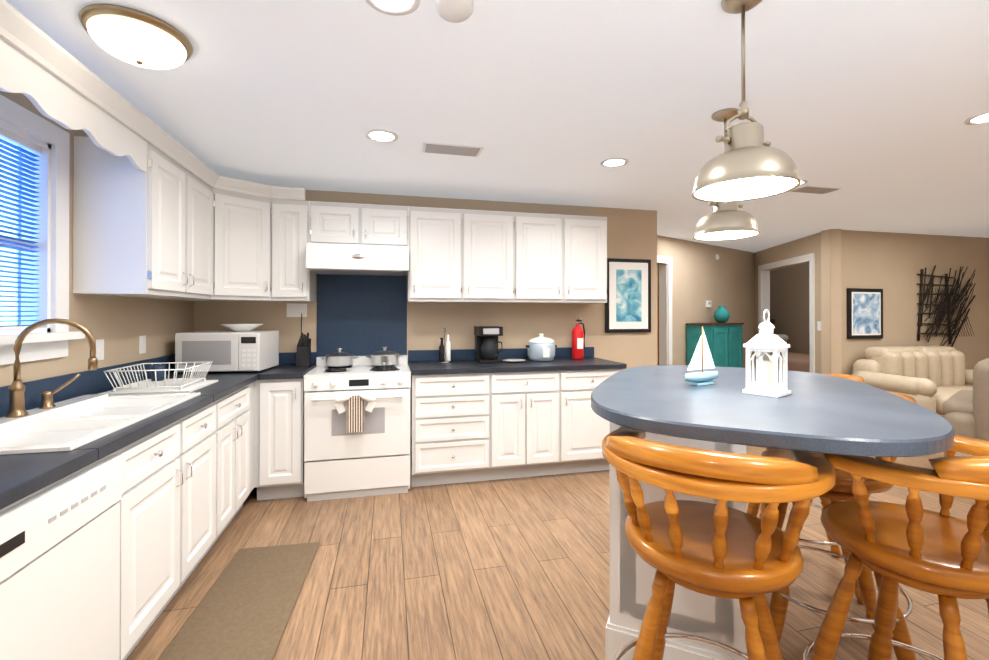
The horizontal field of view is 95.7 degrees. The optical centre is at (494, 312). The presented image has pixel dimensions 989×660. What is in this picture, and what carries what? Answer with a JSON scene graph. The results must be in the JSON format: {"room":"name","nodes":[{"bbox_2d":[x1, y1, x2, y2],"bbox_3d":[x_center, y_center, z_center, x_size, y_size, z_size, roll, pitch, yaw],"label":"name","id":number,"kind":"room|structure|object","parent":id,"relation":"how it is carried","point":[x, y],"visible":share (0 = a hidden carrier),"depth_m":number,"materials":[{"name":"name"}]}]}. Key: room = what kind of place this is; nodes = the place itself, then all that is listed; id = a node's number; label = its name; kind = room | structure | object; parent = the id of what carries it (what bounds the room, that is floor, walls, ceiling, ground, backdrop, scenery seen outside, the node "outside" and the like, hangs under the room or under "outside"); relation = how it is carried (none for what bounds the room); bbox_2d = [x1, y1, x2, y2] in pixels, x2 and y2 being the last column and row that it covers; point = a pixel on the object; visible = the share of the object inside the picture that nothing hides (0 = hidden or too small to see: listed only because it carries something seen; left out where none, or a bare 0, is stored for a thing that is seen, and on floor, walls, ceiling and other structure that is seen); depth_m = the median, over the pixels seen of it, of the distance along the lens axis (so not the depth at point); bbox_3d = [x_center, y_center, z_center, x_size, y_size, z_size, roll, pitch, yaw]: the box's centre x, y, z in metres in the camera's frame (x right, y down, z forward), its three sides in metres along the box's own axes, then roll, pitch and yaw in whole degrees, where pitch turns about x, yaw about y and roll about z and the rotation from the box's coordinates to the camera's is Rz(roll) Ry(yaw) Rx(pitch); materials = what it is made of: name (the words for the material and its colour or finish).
{"room":"kitchen","nodes":[
{"label":"kitchen","id":0,"kind":"room"},
{"bbox_2d":[0,91,193,386],"bbox_3d":[-1.846,0.150,0.847,0.120,2.420,5.940,0,0,-13],"label":"wall","id":1,"kind":"structure","parent":0,"point":[119,325],"depth_m":2.51,"materials":[{"name":"beige paint"}]},
{"bbox_2d":[0,94,84,364],"bbox_3d":[-2.014,-0.332,1.770,0.175,1.090,0.890,0,0,-13],"label":"window","id":2,"kind":"structure","parent":1,"relation":"in","point":[49,341],"depth_m":2.08,"materials":[{"name":"white wood"}]},
{"bbox_2d":[0,138,19,325],"bbox_3d":[-2.122,-0.347,1.744,0.004,1.080,0.870,0,0,-13],"label":"window","id":3,"kind":"structure","parent":2,"relation":"attached to","point":[9,289],"depth_m":2.02,"materials":[{"name":"blue"}]},
{"bbox_2d":[0,128,40,329],"bbox_3d":[-2.041,-0.347,1.763,0.030,0.838,0.626,0,0,-13],"label":"window blind","id":4,"kind":"object","parent":3,"relation":"attached to","point":[6,135],"visible":1,"depth_m":1.96,"materials":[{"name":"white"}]},
{"bbox_2d":[95,339,103,360],"bbox_3d":[-2.158,0.206,2.448,0.007,0.114,0.070,0,0,-13],"label":"electrical outlet plate","id":5,"kind":"object","parent":1,"relation":"attached to","point":[100,342],"depth_m":2.45,"materials":[{"name":"white plastic"}]},
{"bbox_2d":[139,335,145,353],"bbox_3d":[-2.259,0.208,2.876,0.007,0.114,0.070,0,0,-13],"label":"electrical outlet plate","id":6,"kind":"object","parent":1,"relation":"attached to","point":[142,339],"depth_m":2.87,"materials":[{"name":"white plastic"}]},
{"bbox_2d":[194,185,656,369],"bbox_3d":[-0.398,0.163,4.179,4.230,2.420,0.120,0,0,-13],"label":"wall","id":7,"kind":"structure","parent":0,"point":[631,233],"depth_m":4.23,"materials":[{"name":"beige paint"}]},
{"bbox_2d":[287,303,306,316],"bbox_3d":[-1.682,-0.016,3.809,0.160,0.115,0.008,0,0,-13],"label":"electrical outlet plate","id":8,"kind":"object","parent":7,"relation":"attached to","point":[295,310],"depth_m":3.81,"materials":[{"name":"white plastic"}]},
{"bbox_2d":[605,258,650,332],"bbox_3d":[1.348,-0.166,4.512,0.500,0.740,0.031,0,0,-13],"label":"framed picture","id":9,"kind":"object","parent":7,"relation":"attached to","point":[628,307],"visible":0.88,"depth_m":4.50,"materials":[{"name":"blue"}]},
{"bbox_2d":[5,0,988,252],"bbox_3d":[2.633,-1.098,3.902,10.240,0.100,9.820,0,0,-13],"label":"ceiling","id":10,"kind":"structure","parent":0,"point":[868,107],"depth_m":2.21,"materials":[{"name":"white paint"}]},
{"bbox_2d":[78,4,192,69],"bbox_3d":[-1.347,-0.998,1.698,0.340,0.117,0.340,0,0,-13],"label":"dome light","id":11,"kind":"object","parent":10,"relation":"attached to","point":[135,37],"visible":1,"depth_m":1.62,"materials":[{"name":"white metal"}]},
{"bbox_2d":[365,129,397,142],"bbox_3d":[-0.672,-1.049,2.670,0.184,0.007,0.184,0,0,2],"label":"recessed light","id":12,"kind":"object","parent":10,"relation":"in","point":[378,135],"depth_m":2.66,"materials":[{"name":"white"}]},
{"bbox_2d":[365,0,419,15],"bbox_3d":[-0.343,-1.053,1.494,0.184,0.007,0.184,0,0,32],"label":"recessed light","id":13,"kind":"object","parent":10,"relation":"in","point":[397,7],"depth_m":1.54,"materials":[{"name":"white"}]},
{"bbox_2d":[422,142,483,156],"bbox_3d":[-0.274,-1.047,2.897,0.380,0.009,0.170,0,0,-13],"label":"ceiling vent","id":14,"kind":"object","parent":10,"relation":"in","point":[448,149],"depth_m":2.87,"materials":[{"name":"white metal"}]},
{"bbox_2d":[436,0,473,22],"bbox_3d":[-0.137,-1.040,1.532,0.130,0.033,0.130,0,0,-13],"label":"smoke detector","id":15,"kind":"object","parent":10,"relation":"attached to","point":[455,11],"visible":1,"depth_m":1.52,"materials":[{"name":"white plastic"}]},
{"bbox_2d":[600,158,627,167],"bbox_3d":[0.840,-1.047,3.140,0.184,0.007,0.184,0,0,32],"label":"recessed light","id":16,"kind":"object","parent":10,"relation":"in","point":[612,162],"depth_m":3.13,"materials":[{"name":"white"}]},
{"bbox_2d":[693,108,759,240],"bbox_3d":[1.226,-0.729,2.377,0.318,0.649,0.318,0,0,-13],"label":"pendant lamp","id":17,"kind":"object","parent":10,"relation":"hanging from","point":[726,221],"visible":0.81,"depth_m":2.31,"materials":[{"name":"silver metal"}]},
{"bbox_2d":[692,0,800,201],"bbox_3d":[0.836,-0.732,1.504,0.318,0.649,0.318,0,0,-13],"label":"pendant lamp","id":18,"kind":"object","parent":10,"relation":"hanging from","point":[749,163],"visible":1,"depth_m":1.45,"materials":[{"name":"silver metal"}]},
{"bbox_2d":[789,186,840,193],"bbox_3d":[2.741,-1.043,3.835,0.380,0.009,0.170,0,0,-13],"label":"ceiling vent","id":19,"kind":"object","parent":10,"relation":"in","point":[805,189],"depth_m":3.81,"materials":[{"name":"white metal"}]},
{"bbox_2d":[964,112,988,124],"bbox_3d":[2.667,-1.050,2.410,0.184,0.007,0.184,0,0,-28],"label":"recessed light","id":20,"kind":"object","parent":10,"relation":"in","point":[982,118],"depth_m":2.44,"materials":[{"name":"white"}]},
{"bbox_2d":[126,445,988,659],"bbox_3d":[2.633,1.422,3.893,10.240,0.100,9.820,0,0,-13],"label":"floor","id":21,"kind":"structure","parent":0,"point":[510,569],"depth_m":2.30,"materials":[{"name":"wood"}]},
{"bbox_2d":[158,542,319,659],"bbox_3d":[-1.094,1.357,1.770,0.528,0.012,1.720,0,0,-13],"label":"floor mat","id":22,"kind":"object","parent":21,"relation":"on","point":[243,610],"visible":0.94,"depth_m":2.04,"materials":[{"name":"beige fabric"}]},
{"bbox_2d":[0,0,626,659],"bbox_3d":[-0.292,0.196,2.189,3.518,2.338,3.798,0,0,-13],"label":"kitchen cabinets","id":23,"kind":"object","parent":21,"relation":"on","point":[118,514],"visible":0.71,"depth_m":3.02,"materials":[{"name":"white wood"}]},
{"bbox_2d":[5,318,97,417],"bbox_3d":[-1.807,0.217,1.877,0.257,0.384,0.252,0,0,-13],"label":"kitchen faucet","id":24,"kind":"object","parent":23,"relation":"on","point":[17,409],"depth_m":1.80,"materials":[{"name":"gold metal"}]},
{"bbox_2d":[0,392,200,454],"bbox_3d":[-1.679,0.527,1.814,0.510,0.236,0.990,0,0,-13],"label":"sink","id":25,"kind":"object","parent":23,"relation":"in","point":[73,424],"depth_m":1.79,"materials":[{"name":"white ceramic"}]},
{"bbox_2d":[99,362,217,395],"bbox_3d":[-1.891,0.371,2.561,0.420,0.128,0.420,0,0,-13],"label":"dish rack","id":26,"kind":"object","parent":23,"relation":"on","point":[158,382],"visible":1,"depth_m":2.48,"materials":[{"name":"white plastic"}]},
{"bbox_2d":[175,331,278,373],"bbox_3d":[-2.000,0.293,3.390,0.560,0.290,0.417,0,0,-7],"label":"microwave","id":27,"kind":"object","parent":23,"relation":"on","point":[231,351],"visible":0.96,"depth_m":3.20,"materials":[{"name":"white"}]},
{"bbox_2d":[220,323,262,331],"bbox_3d":[-1.931,0.118,3.426,0.296,0.058,0.296,0,0,-13],"label":"bowl","id":28,"kind":"object","parent":27,"relation":"on","point":[246,327],"visible":1,"depth_m":3.35,"materials":[{"name":"white ceramic"}]},
{"bbox_2d":[296,333,310,366],"bbox_3d":[-1.560,0.305,3.660,0.090,0.269,0.146,0,0,-13],"label":"knife block","id":29,"kind":"object","parent":23,"relation":"on","point":[303,356],"visible":1,"depth_m":3.62,"materials":[{"name":"black plastic"}]},
{"bbox_2d":[0,347,626,509],"bbox_3d":[-0.292,0.390,2.188,3.518,0.170,3.798,0,0,-13],"label":"countertop","id":30,"kind":"structure","parent":23,"relation":"on","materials":[{"name":"blue laminate"}]},
{"bbox_2d":[321,348,357,366],"bbox_3d":[-1.276,0.366,3.688,0.288,0.142,0.222,0,0,-13],"label":"pot","id":31,"kind":"object","parent":23,"relation":"on","point":[339,358],"visible":1,"depth_m":3.61,"materials":[{"name":"silver metal"}]},
{"bbox_2d":[304,355,410,501],"bbox_3d":[-1.063,0.875,3.561,0.762,0.990,0.760,0,0,-13],"label":"range","id":32,"kind":"object","parent":23,"relation":"in","point":[357,416],"depth_m":3.30,"materials":[{"name":"white metal"}]},
{"bbox_2d":[306,243,408,275],"bbox_3d":[-1.105,-0.424,3.694,0.760,0.201,0.498,0,0,-13],"label":"range hood","id":33,"kind":"object","parent":23,"relation":"in","point":[322,259],"depth_m":3.48,"materials":[{"name":"white metal"}]},
{"bbox_2d":[317,274,406,356],"bbox_3d":[-1.156,0.057,3.932,0.760,0.770,0.008,0,0,-13],"label":"backsplash","id":34,"kind":"structure","parent":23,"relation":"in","point":[360,315],"depth_m":3.93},
{"bbox_2d":[366,347,402,365],"bbox_3d":[-0.925,0.364,3.771,0.308,0.147,0.242,0,0,-13],"label":"pot","id":35,"kind":"object","parent":23,"relation":"on","point":[384,357],"visible":1,"depth_m":3.68,"materials":[{"name":"silver metal"}]},
{"bbox_2d":[438,327,451,362],"bbox_3d":[-0.435,0.285,3.923,0.120,0.310,0.120,0,0,-13],"label":"soap caddy","id":36,"kind":"object","parent":23,"relation":"on","point":[445,353],"visible":1,"depth_m":3.92,"materials":[{"name":"silver metal"}]},
{"bbox_2d":[474,326,502,363],"bbox_3d":[-0.045,0.283,3.970,0.231,0.315,0.238,0,0,-13],"label":"coffee maker","id":37,"kind":"object","parent":23,"relation":"on","point":[486,344],"visible":1,"depth_m":3.88,"materials":[{"name":"black plastic"}]},
{"bbox_2d":[503,359,524,361],"bbox_3d":[0.175,0.432,3.994,0.210,0.016,0.210,0,0,-13],"label":"plate","id":38,"kind":"object","parent":23,"relation":"on","point":[514,360],"visible":1,"depth_m":4.03,"materials":[{"name":"white ceramic"}]},
{"bbox_2d":[526,333,556,361],"bbox_3d":[0.429,0.317,4.093,0.280,0.247,0.262,0,0,-13],"label":"rice cooker","id":39,"kind":"object","parent":23,"relation":"on","point":[540,348],"visible":1,"depth_m":4.00,"materials":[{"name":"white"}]},
{"bbox_2d":[572,318,584,358],"bbox_3d":[0.799,0.248,4.225,0.134,0.386,0.131,0,0,-13],"label":"fire extinguisher","id":40,"kind":"object","parent":23,"relation":"on","point":[578,340],"visible":1,"depth_m":4.19,"materials":[{"name":"red metal"}]},
{"bbox_2d":[686,322,743,367],"bbox_3d":[3.233,0.770,6.547,0.940,1.225,0.379,0,0,-37],"label":"cabinet","id":41,"kind":"object","parent":21,"relation":"on","point":[724,341],"visible":0.35,"depth_m":6.36,"materials":[{"name":"paint"}]},
{"bbox_2d":[714,306,729,322],"bbox_3d":[3.387,0.031,6.678,0.219,0.250,0.219,0,0,-13],"label":"vase","id":42,"kind":"object","parent":41,"relation":"on","point":[721,314],"visible":1,"depth_m":6.61,"materials":[{"name":"ceramic"}]},
{"bbox_2d":[602,426,835,659],"bbox_3d":[0.602,0.846,1.268,0.676,1.040,0.676,0,0,-13],"label":"stool","id":43,"kind":"object","parent":21,"relation":"on","point":[721,549],"visible":1,"depth_m":1.11,"materials":[{"name":"brown wood"}]},
{"bbox_2d":[591,365,954,659],"bbox_3d":[0.948,0.828,1.761,1.366,1.070,1.456,0,0,-13],"label":"bar","id":44,"kind":"object","parent":21,"relation":"on","point":[811,412],"visible":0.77,"depth_m":1.55,"materials":[{"name":"blue laminate"}]},
{"bbox_2d":[685,326,717,385],"bbox_3d":[0.842,0.174,1.820,0.194,0.235,0.074,0,0,-13],"label":"sailboat model","id":45,"kind":"object","parent":44,"relation":"on","point":[702,359],"visible":1,"depth_m":1.81},
{"bbox_2d":[742,309,790,397],"bbox_3d":[0.975,0.140,1.605,0.116,0.302,0.116,0,0,-38],"label":"lantern","id":46,"kind":"object","parent":44,"relation":"on","point":[766,339],"visible":1,"depth_m":1.58,"materials":[{"name":"white metal"}]},
{"bbox_2d":[770,319,809,372],"bbox_3d":[5.319,0.763,8.033,1.170,1.250,2.000,0,0,-13],"label":"bed","id":47,"kind":"object","parent":21,"relation":"on","point":[800,362],"visible":0.12,"depth_m":7.41,"materials":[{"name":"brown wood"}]},
{"bbox_2d":[746,374,864,604],"bbox_3d":[1.619,0.851,2.402,0.672,1.040,0.672,0,0,-13],"label":"stool","id":48,"kind":"object","parent":21,"relation":"on","point":[753,509],"visible":0.12,"depth_m":2.33,"materials":[{"name":"brown wood"}]},
{"bbox_2d":[761,392,915,659],"bbox_3d":[1.367,0.849,1.859,0.672,1.040,0.672,0,0,-13],"label":"stool","id":49,"kind":"object","parent":21,"relation":"on","point":[841,489],"visible":0.12,"depth_m":1.73,"materials":[{"name":"brown wood"}]},
{"bbox_2d":[802,435,988,659],"bbox_3d":[1.195,0.846,1.259,0.590,1.040,0.571,0,0,-13],"label":"stool","id":50,"kind":"object","parent":21,"relation":"on","point":[943,554],"visible":0.96,"depth_m":1.18,"materials":[{"name":"brown wood"}]},
{"bbox_2d":[852,346,972,417],"bbox_3d":[5.244,0.902,5.325,1.730,0.950,0.915,0,0,-13],"label":"loveseat","id":51,"kind":"object","parent":21,"relation":"on","point":[933,378],"visible":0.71,"depth_m":5.34,"materials":[{"name":"beige leather"}]},
{"bbox_2d":[942,358,988,456],"bbox_3d":[4.165,0.845,3.449,0.930,0.990,0.950,0,0,-38],"label":"recliner chair","id":52,"kind":"object","parent":21,"relation":"on","point":[966,412],"visible":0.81,"depth_m":3.42,"materials":[{"name":"beige leather"}]},
{"bbox_2d":[657,264,658,364],"bbox_3d":[1.518,0.180,8.618,10.240,2.420,0.120,0,0,-13],"label":"wall","id":53,"kind":"structure","parent":0,"point":[658,314],"depth_m":8.97,"materials":[{"name":"beige paint"}]},
{"bbox_2d":[657,235,754,367],"bbox_3d":[2.869,0.172,6.614,4.094,2.420,0.120,0,0,-37],"label":"wall","id":54,"kind":"structure","parent":0,"point":[701,275],"depth_m":6.79,"materials":[{"name":"beige paint"}]},
{"bbox_2d":[657,256,671,364],"bbox_3d":[1.995,0.310,5.895,0.740,2.140,0.373,0,0,-13],"label":"door frame","id":55,"kind":"structure","parent":54,"relation":"attached to","point":[665,313],"depth_m":5.74,"materials":[{"name":"white wood"}]},
{"bbox_2d":[706,254,718,306],"bbox_3d":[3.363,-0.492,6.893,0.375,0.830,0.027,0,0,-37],"label":"thermostat","id":56,"kind":"object","parent":54,"relation":"attached to","point":[708,303],"visible":0.98,"depth_m":6.82,"materials":[{"name":"white plastic"}]},
{"bbox_2d":[770,263,809,353],"bbox_3d":[6.064,0.177,7.903,0.120,2.420,3.360,0,0,-13],"label":"wall","id":57,"kind":"structure","parent":0,"point":[789,300],"depth_m":8.73,"materials":[{"name":"beige paint"}]},
{"bbox_2d":[754,229,841,373],"bbox_3d":[4.422,0.173,6.700,0.120,2.420,2.225,0,0,8],"label":"wall","id":58,"kind":"structure","parent":0,"point":[802,246],"depth_m":5.87,"materials":[{"name":"beige paint"}]},
{"bbox_2d":[758,253,820,372],"bbox_3d":[4.406,0.298,6.659,0.140,2.170,1.820,0,0,8],"label":"door frame","id":59,"kind":"structure","parent":58,"relation":"attached to","point":[763,290],"depth_m":6.50,"materials":[{"name":"white painted wood"}]},
{"bbox_2d":[821,229,988,374],"bbox_3d":[5.749,0.170,6.041,3.190,2.420,0.120,0,0,-13],"label":"wall","id":60,"kind":"structure","parent":0,"point":[891,265],"depth_m":5.90,"materials":[{"name":"beige paint"}]},
{"bbox_2d":[847,288,882,338],"bbox_3d":[4.740,0.019,5.724,0.560,0.640,0.031,0,0,-13],"label":"framed picture","id":61,"kind":"object","parent":60,"relation":"attached to","point":[864,313],"visible":0.98,"depth_m":5.70,"materials":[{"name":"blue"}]},
{"bbox_2d":[917,265,975,346],"bbox_3d":[6.085,-0.052,6.023,1.017,1.141,0.065,0,0,-13],"label":"wall sculpture","id":62,"kind":"object","parent":60,"relation":"attached to","point":[944,309],"depth_m":6.00,"materials":[{"name":"black metal"}]}
]}

